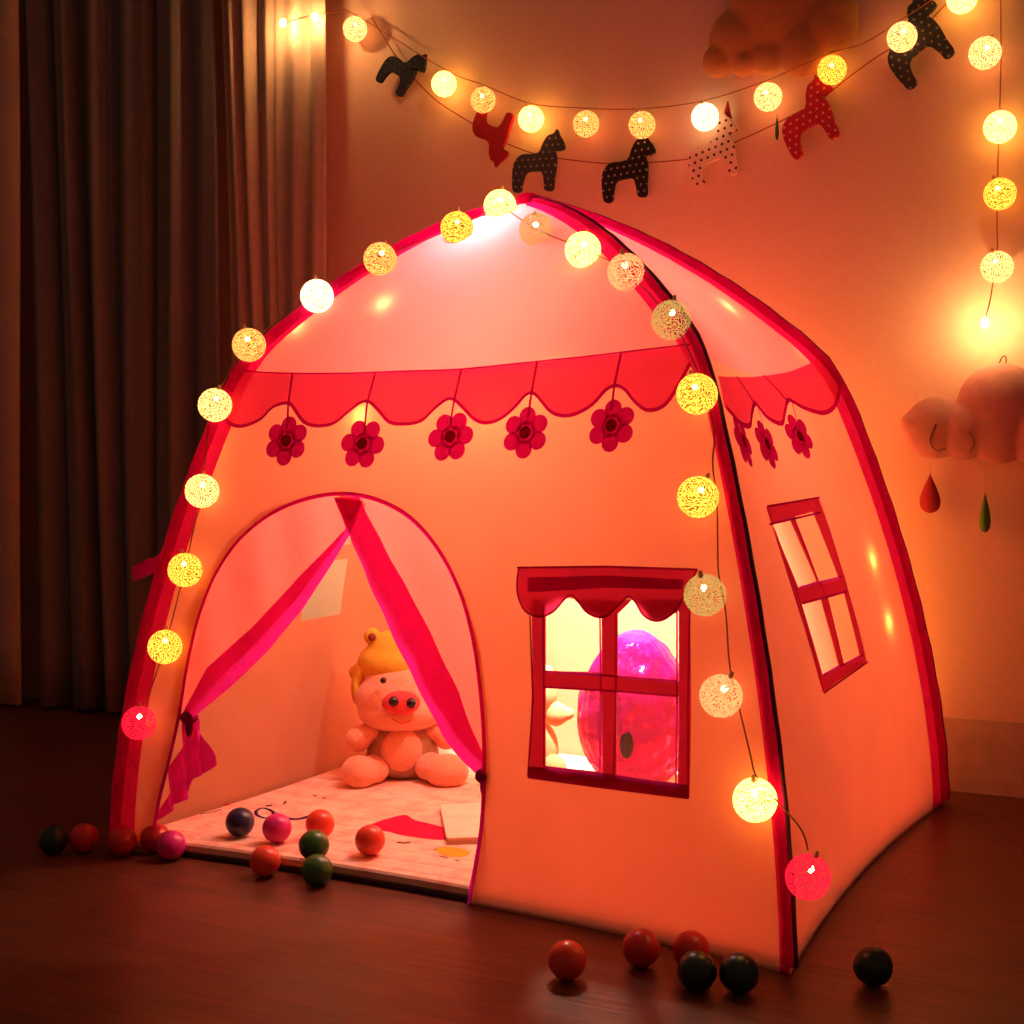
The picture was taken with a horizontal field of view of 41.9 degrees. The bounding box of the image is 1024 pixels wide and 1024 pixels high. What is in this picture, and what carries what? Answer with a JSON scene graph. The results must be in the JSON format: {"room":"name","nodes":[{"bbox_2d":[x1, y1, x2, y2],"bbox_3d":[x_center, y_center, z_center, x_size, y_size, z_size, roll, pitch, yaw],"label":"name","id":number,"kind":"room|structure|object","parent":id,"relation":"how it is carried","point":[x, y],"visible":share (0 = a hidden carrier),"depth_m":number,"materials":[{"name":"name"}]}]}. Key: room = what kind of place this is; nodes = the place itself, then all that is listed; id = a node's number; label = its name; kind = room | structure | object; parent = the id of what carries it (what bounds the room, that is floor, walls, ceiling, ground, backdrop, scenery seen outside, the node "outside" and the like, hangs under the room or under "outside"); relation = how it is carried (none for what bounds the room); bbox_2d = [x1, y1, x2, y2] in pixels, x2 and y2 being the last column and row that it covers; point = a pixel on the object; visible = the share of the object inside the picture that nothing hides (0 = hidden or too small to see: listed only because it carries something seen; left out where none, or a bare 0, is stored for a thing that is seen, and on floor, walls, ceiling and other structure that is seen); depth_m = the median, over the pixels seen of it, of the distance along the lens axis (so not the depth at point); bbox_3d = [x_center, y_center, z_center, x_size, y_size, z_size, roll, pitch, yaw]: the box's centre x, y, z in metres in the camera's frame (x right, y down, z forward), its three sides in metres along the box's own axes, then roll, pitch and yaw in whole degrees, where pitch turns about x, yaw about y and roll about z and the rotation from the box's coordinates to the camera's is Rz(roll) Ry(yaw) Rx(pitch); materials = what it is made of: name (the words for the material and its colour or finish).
{"room":"children's room","nodes":[
{"label":"children's room","id":0,"kind":"room"},
{"bbox_2d":[0,696,1023,1023],"bbox_3d":[-0.562,0.730,1.453,8.700,0.050,4.420,1,3,27],"label":"floor","id":1,"kind":"structure","parent":0,"point":[95,936],"depth_m":2.10,"materials":[{"name":"brown wood"}]},
{"bbox_2d":[38,825,67,854],"bbox_3d":[-0.885,0.632,2.579,0.056,0.056,0.056,-3,3,-42],"label":"ball","id":2,"kind":"object","parent":1,"relation":"on","point":[53,839],"visible":1,"depth_m":2.56,"materials":[{"name":"green plastic"}]},
{"bbox_2d":[69,823,98,852],"bbox_3d":[-0.829,0.631,2.591,0.056,0.056,0.056,0,2,11],"label":"ball","id":3,"kind":"object","parent":1,"relation":"on","point":[84,837],"visible":1,"depth_m":2.57,"materials":[{"name":"red plastic"}]},
{"bbox_2d":[107,826,136,855],"bbox_3d":[-0.749,0.631,2.568,0.056,0.056,0.056,-2,3,-36],"label":"ball","id":4,"kind":"object","parent":1,"relation":"on","point":[122,840],"visible":1,"depth_m":2.55,"materials":[{"name":"red plastic"}]},
{"bbox_2d":[140,823,167,852],"bbox_3d":[-0.690,0.630,2.587,0.056,0.056,0.056,-3,3,-41],"label":"ball","id":5,"kind":"object","parent":1,"relation":"on","point":[149,835],"visible":0.7,"depth_m":2.56,"materials":[{"name":"red plastic"}]},
{"bbox_2d":[156,830,185,859],"bbox_3d":[-0.647,0.632,2.539,0.056,0.056,0.056,2,3,44],"label":"ball","id":6,"kind":"object","parent":1,"relation":"on","point":[171,844],"visible":1,"depth_m":2.52,"materials":[{"name":"plastic"}]},
{"bbox_2d":[249,845,280,876],"bbox_3d":[-0.449,0.635,2.433,0.056,0.056,0.056,-2,3,-36],"label":"ball","id":7,"kind":"object","parent":1,"relation":"on","point":[264,861],"visible":1,"depth_m":2.41,"materials":[{"name":"orange plastic"}]},
{"bbox_2d":[301,854,332,885],"bbox_3d":[-0.346,0.636,2.377,0.056,0.056,0.056,-2,3,-36],"label":"ball","id":8,"kind":"object","parent":1,"relation":"on","point":[316,869],"visible":1,"depth_m":2.36,"materials":[{"name":"green plastic"}]},
{"bbox_2d":[109,192,949,974],"bbox_3d":[0.063,0.000,2.728,1.446,1.290,1.155,1,3,27],"label":"tent","id":9,"kind":"object","parent":1,"relation":"on","point":[479,454],"visible":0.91,"depth_m":2.37,"materials":[{"name":"pink fabric"}]},
{"bbox_2d":[181,496,365,713],"bbox_3d":[-0.452,0.173,2.517,0.394,0.432,0.047,0,3,18],"label":"drape","id":10,"kind":"object","parent":9,"relation":"hanging from","point":[262,559],"depth_m":2.53,"materials":[{"name":"fabric"}]},
{"bbox_2d":[281,435,290,446],"bbox_3d":[-0.426,-0.134,2.518,0.024,0.023,0.006,1,3,27],"label":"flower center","id":11,"kind":"object","parent":9,"relation":"on","point":[285,439],"depth_m":2.52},
{"bbox_2d":[266,416,306,465],"bbox_3d":[-0.425,-0.134,2.520,0.088,0.093,0.023,1,3,27],"label":"flower","id":12,"kind":"object","parent":9,"relation":"on","point":[286,436],"depth_m":2.52,"materials":[{"name":"fabric"}]},
{"bbox_2d":[139,212,486,721],"bbox_3d":[-0.372,-0.101,2.629,0.724,1.019,0.045,-1,2,-11],"label":"string","id":13,"kind":"object","parent":9,"relation":"attached to","point":[485,212],"visible":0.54,"depth_m":2.59,"materials":[{"name":"plastic"}]},
{"bbox_2d":[121,702,155,739],"bbox_3d":[-0.712,0.399,2.554,0.064,0.073,0.064,0,2,5],"label":"light","id":14,"kind":"object","parent":13,"relation":"attached to","point":[138,716],"visible":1,"depth_m":2.54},
{"bbox_2d":[147,626,182,663],"bbox_3d":[-0.659,0.253,2.542,0.064,0.071,0.064,-1,2,-6],"label":"light","id":15,"kind":"object","parent":13,"relation":"attached to","point":[165,646],"visible":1,"depth_m":2.52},
{"bbox_2d":[168,549,201,586],"bbox_3d":[-0.622,0.107,2.543,0.064,0.072,0.064,0,3,19],"label":"light","id":16,"kind":"object","parent":13,"relation":"attached to","point":[184,569],"visible":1,"depth_m":2.52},
{"bbox_2d":[185,470,218,507],"bbox_3d":[-0.592,-0.044,2.553,0.064,0.072,0.064,-1,2,-13],"label":"light","id":17,"kind":"object","parent":13,"relation":"attached to","point":[201,490],"visible":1,"depth_m":2.53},
{"bbox_2d":[198,384,231,421],"bbox_3d":[-0.572,-0.209,2.575,0.064,0.072,0.064,-3,3,-44],"label":"light","id":18,"kind":"object","parent":13,"relation":"attached to","point":[214,404],"visible":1,"depth_m":2.55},
{"bbox_2d":[232,324,265,361],"bbox_3d":[-0.510,-0.327,2.593,0.064,0.072,0.064,0,3,23],"label":"light","id":19,"kind":"object","parent":13,"relation":"hanging from","point":[248,344],"visible":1,"depth_m":2.57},
{"bbox_2d":[300,275,333,312],"bbox_3d":[-0.380,-0.425,2.605,0.064,0.073,0.064,-1,2,-13],"label":"light","id":20,"kind":"object","parent":13,"relation":"hanging from","point":[316,295],"visible":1,"depth_m":2.58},
{"bbox_2d":[363,239,396,275],"bbox_3d":[-0.258,-0.499,2.619,0.064,0.072,0.064,1,3,24],"label":"light","id":21,"kind":"object","parent":13,"relation":"hanging from","point":[379,258],"visible":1,"depth_m":2.60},
{"bbox_2d":[440,207,472,242],"bbox_3d":[-0.108,-0.562,2.629,0.064,0.073,0.064,2,3,41],"label":"light","id":22,"kind":"object","parent":13,"relation":"hanging from","point":[456,226],"visible":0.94,"depth_m":2.61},
{"bbox_2d":[356,437,366,449],"bbox_3d":[-0.274,-0.125,2.442,0.024,0.023,0.006,1,3,27],"label":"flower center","id":23,"kind":"object","parent":9,"relation":"on","point":[361,442],"depth_m":2.44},
{"bbox_2d":[341,420,383,467],"bbox_3d":[-0.273,-0.124,2.444,0.096,0.087,0.023,1,3,27],"label":"flower","id":24,"kind":"object","parent":9,"relation":"on","point":[362,441],"depth_m":2.44,"materials":[{"name":"fabric"}]},
{"bbox_2d":[345,496,481,749],"bbox_3d":[-0.169,0.197,2.373,0.362,0.473,0.043,2,3,41],"label":"drape","id":25,"kind":"object","parent":9,"relation":"hanging from","point":[420,557],"depth_m":2.34,"materials":[{"name":"fabric"}]},
{"bbox_2d":[164,747,677,894],"bbox_3d":[0.078,0.625,2.749,1.366,0.017,1.107,1,3,27],"label":"floor mat","id":26,"kind":"object","parent":9,"relation":"in","point":[416,851],"visible":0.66,"depth_m":2.66,"materials":[{"name":"beige fabric"}]},
{"bbox_2d":[225,807,254,836],"bbox_3d":[-0.528,0.602,2.596,0.056,0.056,0.056,-2,3,-39],"label":"ball","id":27,"kind":"object","parent":26,"relation":"on","point":[239,822],"visible":1,"depth_m":2.58,"materials":[{"name":"blue plastic"}]},
{"bbox_2d":[262,813,291,842],"bbox_3d":[-0.448,0.603,2.552,0.056,0.056,0.056,0,2,12],"label":"ball","id":28,"kind":"object","parent":26,"relation":"on","point":[277,827],"visible":1,"depth_m":2.53,"materials":[{"name":"plastic"}]},
{"bbox_2d":[298,829,328,858],"bbox_3d":[-0.361,0.607,2.438,0.056,0.056,0.056,-2,3,-37],"label":"ball","id":29,"kind":"object","parent":26,"relation":"on","point":[314,841],"visible":0.91,"depth_m":2.42,"materials":[{"name":"green plastic"}]},
{"bbox_2d":[305,809,334,836],"bbox_3d":[-0.370,0.601,2.577,0.056,0.056,0.056,-2,3,-35],"label":"ball","id":30,"kind":"object","parent":26,"relation":"on","point":[322,820],"visible":0.8,"depth_m":2.56,"materials":[{"name":"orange plastic"}]},
{"bbox_2d":[355,824,384,855],"bbox_3d":[-0.262,0.605,2.467,0.056,0.056,0.056,-2,3,-33],"label":"ball","id":31,"kind":"object","parent":26,"relation":"on","point":[369,839],"visible":1,"depth_m":2.45,"materials":[{"name":"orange plastic"}]},
{"bbox_2d":[341,627,468,787],"bbox_3d":[-0.239,0.440,3.044,0.286,0.353,0.215,0,2,1],"label":"pig","id":32,"kind":"object","parent":26,"relation":"on","point":[401,737],"visible":0.83,"depth_m":3.01},
{"bbox_2d":[440,803,480,843],"bbox_3d":[-0.052,0.616,2.661,0.170,0.012,0.246,-1,2,-6],"label":"picture book","id":33,"kind":"object","parent":26,"relation":"on","point":[461,822],"visible":0.47,"depth_m":2.64,"materials":[{"name":"paper"}]},
{"bbox_2d":[546,665,573,767],"bbox_3d":[0.061,0.474,2.996,0.147,0.262,0.106,1,3,27],"label":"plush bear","id":34,"kind":"object","parent":26,"relation":"on","point":[557,713],"visible":0.3,"depth_m":2.97},
{"bbox_2d":[577,629,678,780],"bbox_3d":[0.268,0.432,2.906,0.251,0.353,0.229,1,3,27],"label":"foil balloon","id":35,"kind":"object","parent":26,"relation":"on","point":[646,724],"visible":0.57,"depth_m":2.83,"materials":[{"name":"pink plastic"}]},
{"bbox_2d":[619,732,633,758],"bbox_3d":[0.240,0.488,2.806,0.028,0.060,0.020,1,3,27],"label":"spot","id":36,"kind":"object","parent":35,"relation":"attached to","point":[626,739],"depth_m":2.80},
{"bbox_2d":[444,430,455,442],"bbox_3d":[-0.109,-0.133,2.357,0.024,0.023,0.006,1,3,27],"label":"flower center","id":37,"kind":"object","parent":9,"relation":"on","point":[449,435],"depth_m":2.36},
{"bbox_2d":[428,413,472,460],"bbox_3d":[-0.108,-0.133,2.358,0.094,0.085,0.023,1,3,27],"label":"flower","id":38,"kind":"object","parent":9,"relation":"on","point":[450,435],"depth_m":2.36,"materials":[{"name":"fabric"}]},
{"bbox_2d":[519,426,530,438],"bbox_3d":[0.022,-0.136,2.281,0.023,0.022,0.006,1,3,27],"label":"flower center","id":39,"kind":"object","parent":9,"relation":"on","point":[524,431],"depth_m":2.28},
{"bbox_2d":[504,407,547,458],"bbox_3d":[0.023,-0.135,2.283,0.084,0.089,0.024,1,3,27],"label":"flower","id":40,"kind":"object","parent":9,"relation":"on","point":[525,428],"depth_m":2.28,"materials":[{"name":"fabric"}]},
{"bbox_2d":[605,419,616,431],"bbox_3d":[0.162,-0.142,2.195,0.022,0.022,0.006,1,3,27],"label":"flower center","id":41,"kind":"object","parent":9,"relation":"on","point":[610,424],"depth_m":2.19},
{"bbox_2d":[589,399,633,451],"bbox_3d":[0.164,-0.142,2.197,0.082,0.087,0.023,1,3,27],"label":"flower","id":42,"kind":"object","parent":9,"relation":"on","point":[611,421],"depth_m":2.20,"materials":[{"name":"fabric"}]},
{"bbox_2d":[509,211,808,850],"bbox_3d":[0.199,-0.070,2.297,0.043,1.071,0.943,-2,3,-26],"label":"string","id":43,"kind":"object","parent":9,"relation":"attached to","point":[785,810],"visible":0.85,"depth_m":2.05,"materials":[{"name":"plastic"}]},
{"bbox_2d":[484,185,515,216],"bbox_3d":[-0.024,-0.614,2.669,0.064,0.073,0.064,-1,3,-18],"label":"light","id":44,"kind":"object","parent":43,"relation":"attached to","point":[497,203],"visible":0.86,"depth_m":2.65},
{"bbox_2d":[519,211,552,244],"bbox_3d":[0.045,-0.534,2.522,0.064,0.070,0.065,0,2,3],"label":"light","id":45,"kind":"object","parent":43,"relation":"attached to","point":[534,214],"visible":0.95,"depth_m":2.50,"materials":[{"name":"fabric"}]},
{"bbox_2d":[565,229,600,267],"bbox_3d":[0.127,-0.473,2.397,0.064,0.071,0.064,-3,3,-44],"label":"light","id":46,"kind":"object","parent":43,"relation":"hanging from","point":[582,249],"visible":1,"depth_m":2.38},
{"bbox_2d":[607,249,643,290],"bbox_3d":[0.196,-0.414,2.295,0.064,0.071,0.064,2,3,44],"label":"light","id":47,"kind":"object","parent":43,"relation":"hanging from","point":[623,255],"visible":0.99,"depth_m":2.27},
{"bbox_2d":[651,295,690,339],"bbox_3d":[0.258,-0.316,2.174,0.064,0.073,0.064,0,2,4],"label":"light","id":48,"kind":"object","parent":43,"relation":"attached to","point":[674,306],"visible":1,"depth_m":2.16,"materials":[{"name":"fabric"}]},
{"bbox_2d":[676,370,717,414],"bbox_3d":[0.290,-0.188,2.096,0.064,0.071,0.064,-1,3,-20],"label":"light","id":49,"kind":"object","parent":43,"relation":"attached to","point":[696,393],"visible":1,"depth_m":2.07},
{"bbox_2d":[677,473,718,517],"bbox_3d":[0.287,-0.025,2.062,0.065,0.070,0.064,-2,3,-28],"label":"light","id":50,"kind":"object","parent":43,"relation":"attached to","point":[697,496],"visible":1,"depth_m":2.04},
{"bbox_2d":[684,570,725,615],"bbox_3d":[0.293,0.123,2.031,0.064,0.071,0.064,1,3,29],"label":"light","id":51,"kind":"object","parent":43,"relation":"hanging from","point":[707,601],"visible":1,"depth_m":2.02,"materials":[{"name":"fabric"}]},
{"bbox_2d":[698,570,703,577],"bbox_3d":[0.285,0.093,2.021,0.009,0.010,0.009,-18,19,-13],"label":"socket","id":52,"kind":"object","parent":51,"relation":"attached to","point":[700,573],"depth_m":2.02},
{"bbox_2d":[699,671,742,717],"bbox_3d":[0.312,0.272,1.999,0.065,0.070,0.064,1,3,24],"label":"light","id":53,"kind":"object","parent":43,"relation":"attached to","point":[722,679],"visible":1,"depth_m":1.98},
{"bbox_2d":[728,671,733,678],"bbox_3d":[0.327,0.243,1.995,0.009,0.010,0.009,19,8,-42],"label":"socket","id":54,"kind":"object","parent":53,"relation":"attached to","point":[731,674],"depth_m":1.99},
{"bbox_2d":[733,775,777,822],"bbox_3d":[0.355,0.417,1.956,0.064,0.072,0.064,2,3,43],"label":"light","id":55,"kind":"object","parent":43,"relation":"hanging from","point":[754,801],"visible":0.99,"depth_m":1.93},
{"bbox_2d":[751,775,755,781],"bbox_3d":[0.351,0.388,1.944,0.009,0.010,0.009,-2,19,16],"label":"socket","id":56,"kind":"object","parent":55,"relation":"attached to","point":[753,779],"depth_m":1.94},
{"bbox_2d":[733,416,752,466],"bbox_3d":[0.375,-0.115,2.174,0.025,0.084,0.088,1,3,27],"label":"flower","id":57,"kind":"object","parent":9,"relation":"on","point":[742,451],"depth_m":2.17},
{"bbox_2d":[742,435,746,446],"bbox_3d":[0.377,-0.115,2.173,0.007,0.022,0.022,1,3,27],"label":"flower center","id":58,"kind":"object","parent":9,"relation":"on","point":[744,442],"depth_m":2.17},
{"bbox_2d":[754,420,777,468],"bbox_3d":[0.440,-0.117,2.312,0.029,0.085,0.103,1,3,27],"label":"flower","id":59,"kind":"object","parent":9,"relation":"on","point":[766,456],"depth_m":2.31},
{"bbox_2d":[765,438,770,449],"bbox_3d":[0.442,-0.117,2.312,0.007,0.021,0.028,1,3,27],"label":"flower center","id":60,"kind":"object","parent":9,"relation":"on","point":[767,440],"depth_m":2.31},
{"bbox_2d":[785,414,812,458],"bbox_3d":[0.538,-0.142,2.509,0.031,0.084,0.139,1,3,27],"label":"flower","id":61,"kind":"object","parent":9,"relation":"on","point":[798,444],"depth_m":2.50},
{"bbox_2d":[797,431,803,441],"bbox_3d":[0.540,-0.142,2.508,0.008,0.021,0.036,1,3,27],"label":"flower center","id":62,"kind":"object","parent":9,"relation":"on","point":[800,434],"depth_m":2.51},
{"bbox_2d":[785,850,830,900],"bbox_3d":[0.421,0.516,1.903,0.064,0.071,0.064,0,3,18],"label":"light","id":63,"kind":"object","parent":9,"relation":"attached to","point":[811,870],"visible":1,"depth_m":1.89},
{"bbox_2d":[813,850,818,858],"bbox_3d":[0.433,0.486,1.901,0.009,0.010,0.009,17,4,-28],"label":"socket","id":64,"kind":"object","parent":63,"relation":"attached to","point":[816,854],"depth_m":1.90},
{"bbox_2d":[548,940,585,979],"bbox_3d":[0.080,0.651,1.943,0.056,0.056,0.056,-2,3,-38],"label":"ball","id":65,"kind":"object","parent":1,"relation":"on","point":[566,958],"visible":1,"depth_m":1.92,"materials":[{"name":"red plastic"}]},
{"bbox_2d":[622,928,659,967],"bbox_3d":[0.192,0.648,1.988,0.056,0.056,0.056,-2,3,-39],"label":"ball","id":66,"kind":"object","parent":1,"relation":"on","point":[640,946],"visible":1,"depth_m":1.97,"materials":[{"name":"red plastic"}]},
{"bbox_2d":[672,930,709,962],"bbox_3d":[0.265,0.647,1.978,0.056,0.056,0.056,-2,3,-36],"label":"ball","id":67,"kind":"object","parent":1,"relation":"on","point":[689,940],"visible":0.68,"depth_m":1.96,"materials":[{"name":"red plastic"}]},
{"bbox_2d":[677,950,716,991],"bbox_3d":[0.262,0.651,1.897,0.056,0.056,0.056,-2,3,-37],"label":"ball","id":68,"kind":"object","parent":1,"relation":"on","point":[696,969],"visible":1,"depth_m":1.88,"materials":[{"name":"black plastic"}]},
{"bbox_2d":[719,952,758,993],"bbox_3d":[0.321,0.651,1.889,0.056,0.056,0.056,-3,3,-40],"label":"ball","id":69,"kind":"object","parent":1,"relation":"on","point":[738,971],"visible":1,"depth_m":1.87,"materials":[{"name":"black plastic"}]},
{"bbox_2d":[853,945,892,986],"bbox_3d":[0.515,0.648,1.910,0.056,0.056,0.056,0,2,14],"label":"ball","id":70,"kind":"object","parent":1,"relation":"on","point":[872,965],"visible":1,"depth_m":1.89,"materials":[{"name":"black plastic"}]},
{"bbox_2d":[19,0,1023,722],"bbox_3d":[0.397,-0.758,3.309,8.700,2.750,0.120,1,3,27],"label":"wall","id":71,"kind":"structure","parent":0,"point":[873,243],"depth_m":3.12,"materials":[{"name":"paint"}]},
{"bbox_2d":[0,0,21,704],"bbox_3d":[-2.115,-0.712,4.372,1.453,2.588,0.086,1,3,27],"label":"curtain","id":72,"kind":"object","parent":71,"relation":"hanging from","point":[10,606],"visible":1,"depth_m":4.05,"materials":[{"name":"beige fabric"}]},
{"bbox_2d":[23,0,218,712],"bbox_3d":[-1.150,-0.701,3.920,0.764,2.588,0.111,1,3,27],"label":"curtain","id":73,"kind":"object","parent":71,"relation":"hanging from","point":[122,95],"visible":0.84,"depth_m":3.92,"materials":[{"name":"brown fabric"}]},
{"bbox_2d":[222,0,326,368],"bbox_3d":[-0.646,-0.695,3.658,0.363,2.588,0.051,1,3,27],"label":"curtain","id":74,"kind":"object","parent":71,"relation":"hanging from","point":[275,74],"visible":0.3,"depth_m":3.64,"materials":[{"name":"beige fabric"}]},
{"bbox_2d":[285,0,931,109],"bbox_3d":[0.182,-1.149,3.217,1.710,0.369,0.117,1,3,27],"label":"string","id":75,"kind":"object","parent":71,"relation":"attached to","point":[930,0],"visible":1,"depth_m":3.25,"materials":[{"name":"plastic"}]},
{"bbox_2d":[280,19,285,26],"bbox_3d":[-0.607,-1.296,3.547,0.015,0.021,0.015,1,3,27],"label":"bulb","id":76,"kind":"object","parent":75,"relation":"attached to","point":[282,22],"visible":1,"depth_m":3.54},
{"bbox_2d":[312,13,317,20],"bbox_3d":[-0.515,-1.295,3.501,0.015,0.021,0.015,1,3,27],"label":"bulb","id":77,"kind":"object","parent":75,"relation":"attached to","point":[314,16],"visible":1,"depth_m":3.50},
{"bbox_2d":[343,13,366,41],"bbox_3d":[-0.420,-1.295,3.575,0.064,0.073,0.064,0,3,14],"label":"light","id":78,"kind":"object","parent":75,"relation":"hanging from","point":[354,27],"visible":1,"depth_m":3.55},
{"bbox_2d":[431,69,456,96],"bbox_3d":[-0.176,-1.111,3.460,0.064,0.073,0.064,1,3,39],"label":"light","id":79,"kind":"object","parent":75,"relation":"hanging from","point":[443,83],"visible":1,"depth_m":3.44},
{"bbox_2d":[470,86,495,112],"bbox_3d":[-0.074,-1.054,3.411,0.064,0.071,0.064,-1,3,-22],"label":"light","id":80,"kind":"object","parent":75,"relation":"hanging from","point":[482,99],"visible":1,"depth_m":3.39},
{"bbox_2d":[518,103,543,131],"bbox_3d":[0.048,-0.988,3.353,0.064,0.071,0.064,-1,3,-20],"label":"light","id":81,"kind":"object","parent":75,"relation":"hanging from","point":[530,118],"visible":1,"depth_m":3.33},
{"bbox_2d":[573,107,598,137],"bbox_3d":[0.182,-0.957,3.286,0.064,0.073,0.064,0,3,18],"label":"light","id":82,"kind":"object","parent":75,"relation":"hanging from","point":[586,122],"visible":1,"depth_m":3.26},
{"bbox_2d":[629,109,654,138],"bbox_3d":[0.313,-0.935,3.221,0.064,0.071,0.064,-2,3,-25],"label":"light","id":83,"kind":"object","parent":75,"relation":"hanging from","point":[641,123],"visible":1,"depth_m":3.20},
{"bbox_2d":[691,99,718,130],"bbox_3d":[0.454,-0.933,3.149,0.064,0.071,0.064,1,3,28],"label":"light","id":84,"kind":"object","parent":75,"relation":"hanging from","point":[705,116],"visible":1,"depth_m":3.13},
{"bbox_2d":[754,82,781,111],"bbox_3d":[0.589,-0.957,3.079,0.064,0.069,0.064,1,3,25],"label":"light","id":85,"kind":"object","parent":75,"relation":"hanging from","point":[768,96],"visible":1,"depth_m":3.06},
{"bbox_2d":[817,55,846,84],"bbox_3d":[0.720,-0.998,3.011,0.064,0.071,0.064,-1,2,-8],"label":"light","id":86,"kind":"object","parent":75,"relation":"hanging from","point":[832,69],"visible":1,"depth_m":2.99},
{"bbox_2d":[887,18,916,52],"bbox_3d":[0.857,-1.047,2.939,0.064,0.072,0.064,-2,3,-32],"label":"light","id":87,"kind":"object","parent":75,"relation":"hanging from","point":[902,36],"visible":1,"depth_m":2.92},
{"bbox_2d":[946,0,976,13],"bbox_3d":[0.969,-1.110,2.880,0.064,0.072,0.064,0,3,20],"label":"light","id":88,"kind":"object","parent":75,"relation":"hanging from","point":[956,6],"visible":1,"depth_m":2.87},
{"bbox_2d":[372,3,946,163],"bbox_3d":[0.301,-1.080,3.254,1.513,0.472,0.003,1,3,27],"label":"cord","id":89,"kind":"object","parent":71,"relation":"attached to","point":[946,3],"visible":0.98,"depth_m":3.24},
{"bbox_2d":[376,54,427,96],"bbox_3d":[-0.292,-1.151,3.534,0.155,0.109,0.012,1,3,27],"label":"horse","id":90,"kind":"object","parent":89,"relation":"hanging from","point":[407,71],"visible":1,"depth_m":3.53},
{"bbox_2d":[472,112,514,167],"bbox_3d":[-0.047,-0.965,3.419,0.117,0.167,0.012,1,3,27],"label":"horse","id":91,"kind":"object","parent":89,"relation":"hanging from","point":[497,138],"visible":0.93,"depth_m":3.41},
{"bbox_2d":[512,129,565,192],"bbox_3d":[0.067,-0.881,3.370,0.146,0.151,0.012,1,3,27],"label":"horse","id":92,"kind":"object","parent":89,"relation":"hanging from","point":[545,161],"visible":1,"depth_m":3.36},
{"bbox_2d":[602,138,655,202],"bbox_3d":[0.284,-0.838,3.262,0.139,0.158,0.012,1,3,27],"label":"horse","id":93,"kind":"object","parent":89,"relation":"hanging from","point":[636,167],"visible":0.99,"depth_m":3.25},
{"bbox_2d":[688,112,738,189],"bbox_3d":[0.477,-0.854,3.164,0.122,0.173,0.012,1,3,27],"label":"horse","id":94,"kind":"object","parent":89,"relation":"hanging from","point":[722,146],"visible":1,"depth_m":3.15},
{"bbox_2d":[724,101,731,118],"bbox_3d":[0.511,-0.943,3.156,0.028,0.050,0.024,1,3,27],"label":"bow","id":95,"kind":"object","parent":94,"relation":"attached to","point":[727,111],"visible":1,"depth_m":3.15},
{"bbox_2d":[775,118,778,139],"bbox_3d":[0.613,-0.890,3.093,0.008,0.060,0.016,1,3,27],"label":"felt leaf","id":96,"kind":"object","parent":89,"relation":"hanging from","point":[776,126],"visible":1,"depth_m":3.09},
{"bbox_2d":[782,75,839,159],"bbox_3d":[0.683,-0.903,3.057,0.131,0.186,0.012,1,3,27],"label":"horse","id":97,"kind":"object","parent":89,"relation":"hanging from","point":[817,110],"visible":0.99,"depth_m":3.05},
{"bbox_2d":[888,0,954,89],"bbox_3d":[0.899,-1.035,2.941,0.143,0.205,0.012,1,3,27],"label":"horse","id":98,"kind":"object","parent":89,"relation":"hanging from","point":[929,33],"visible":0.9,"depth_m":2.94},
{"bbox_2d":[703,0,857,78],"bbox_3d":[0.612,-1.141,3.073,0.362,0.292,0.064,1,3,27],"label":"cloud","id":99,"kind":"object","parent":71,"relation":"attached to","point":[762,37],"visible":0.98,"depth_m":3.05,"materials":[{"name":"fabric"}]},
{"bbox_2d":[901,355,1023,463],"bbox_3d":[1.036,-0.218,2.887,0.385,0.237,0.078,1,3,27],"label":"cloud","id":100,"kind":"object","parent":71,"relation":"attached to","point":[985,421],"visible":1,"depth_m":2.87,"materials":[{"name":"fabric"}]},
{"bbox_2d":[919,474,940,512],"bbox_3d":[0.924,-0.067,2.957,0.045,0.140,0.032,1,3,27],"label":"felt raindrop","id":101,"kind":"object","parent":100,"relation":"hanging from","point":[929,501],"visible":0.99,"depth_m":2.95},
{"bbox_2d":[979,494,990,532],"bbox_3d":[1.028,-0.034,2.906,0.024,0.158,0.043,1,3,27],"label":"felt raindrop","id":102,"kind":"object","parent":100,"relation":"hanging from","point":[984,518],"visible":1,"depth_m":2.90,"materials":[{"name":"green fabric"}]},
{"bbox_2d":[943,717,1023,797],"bbox_3d":[2.432,0.561,2.268,4.100,0.165,0.006,1,3,27],"label":"baseboard","id":103,"kind":"structure","parent":71,"relation":"attached to","point":[986,757],"depth_m":2.96,"materials":[{"name":"wood"}]},
{"bbox_2d":[985,0,1001,315],"bbox_3d":[1.032,-0.820,2.859,0.013,0.804,0.071,1,3,38],"label":"string","id":104,"kind":"object","parent":71,"relation":"attached to","point":[1000,0],"visible":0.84,"depth_m":2.88,"materials":[{"name":"plastic"}]},
{"bbox_2d":[968,34,1001,69],"bbox_3d":[1.012,-0.985,2.863,0.068,0.074,0.067,-1,3,-19],"label":"light","id":105,"kind":"object","parent":104,"relation":"hanging from","point":[985,52],"visible":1,"depth_m":2.84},
{"bbox_2d":[981,318,988,327],"bbox_3d":[1.009,-0.403,2.853,0.015,0.021,0.015,1,3,27],"label":"bulb","id":106,"kind":"object","parent":104,"relation":"hanging from","point":[985,322],"visible":1,"depth_m":2.85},
{"bbox_2d":[980,248,1013,282],"bbox_3d":[1.040,-0.529,2.870,0.068,0.074,0.067,-1,2,-9],"label":"light","id":107,"kind":"object","parent":104,"relation":"hanging from","point":[996,266],"visible":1,"depth_m":2.85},
{"bbox_2d":[983,107,1016,143],"bbox_3d":[1.042,-0.826,2.856,0.068,0.077,0.068,-1,1,-3],"label":"light","id":108,"kind":"object","parent":104,"relation":"hanging from","point":[1000,126],"visible":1,"depth_m":2.83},
{"bbox_2d":[983,175,1016,209],"bbox_3d":[1.044,-0.684,2.861,0.067,0.075,0.067,0,3,19],"label":"light","id":109,"kind":"object","parent":104,"relation":"hanging from","point":[999,193],"visible":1,"depth_m":2.84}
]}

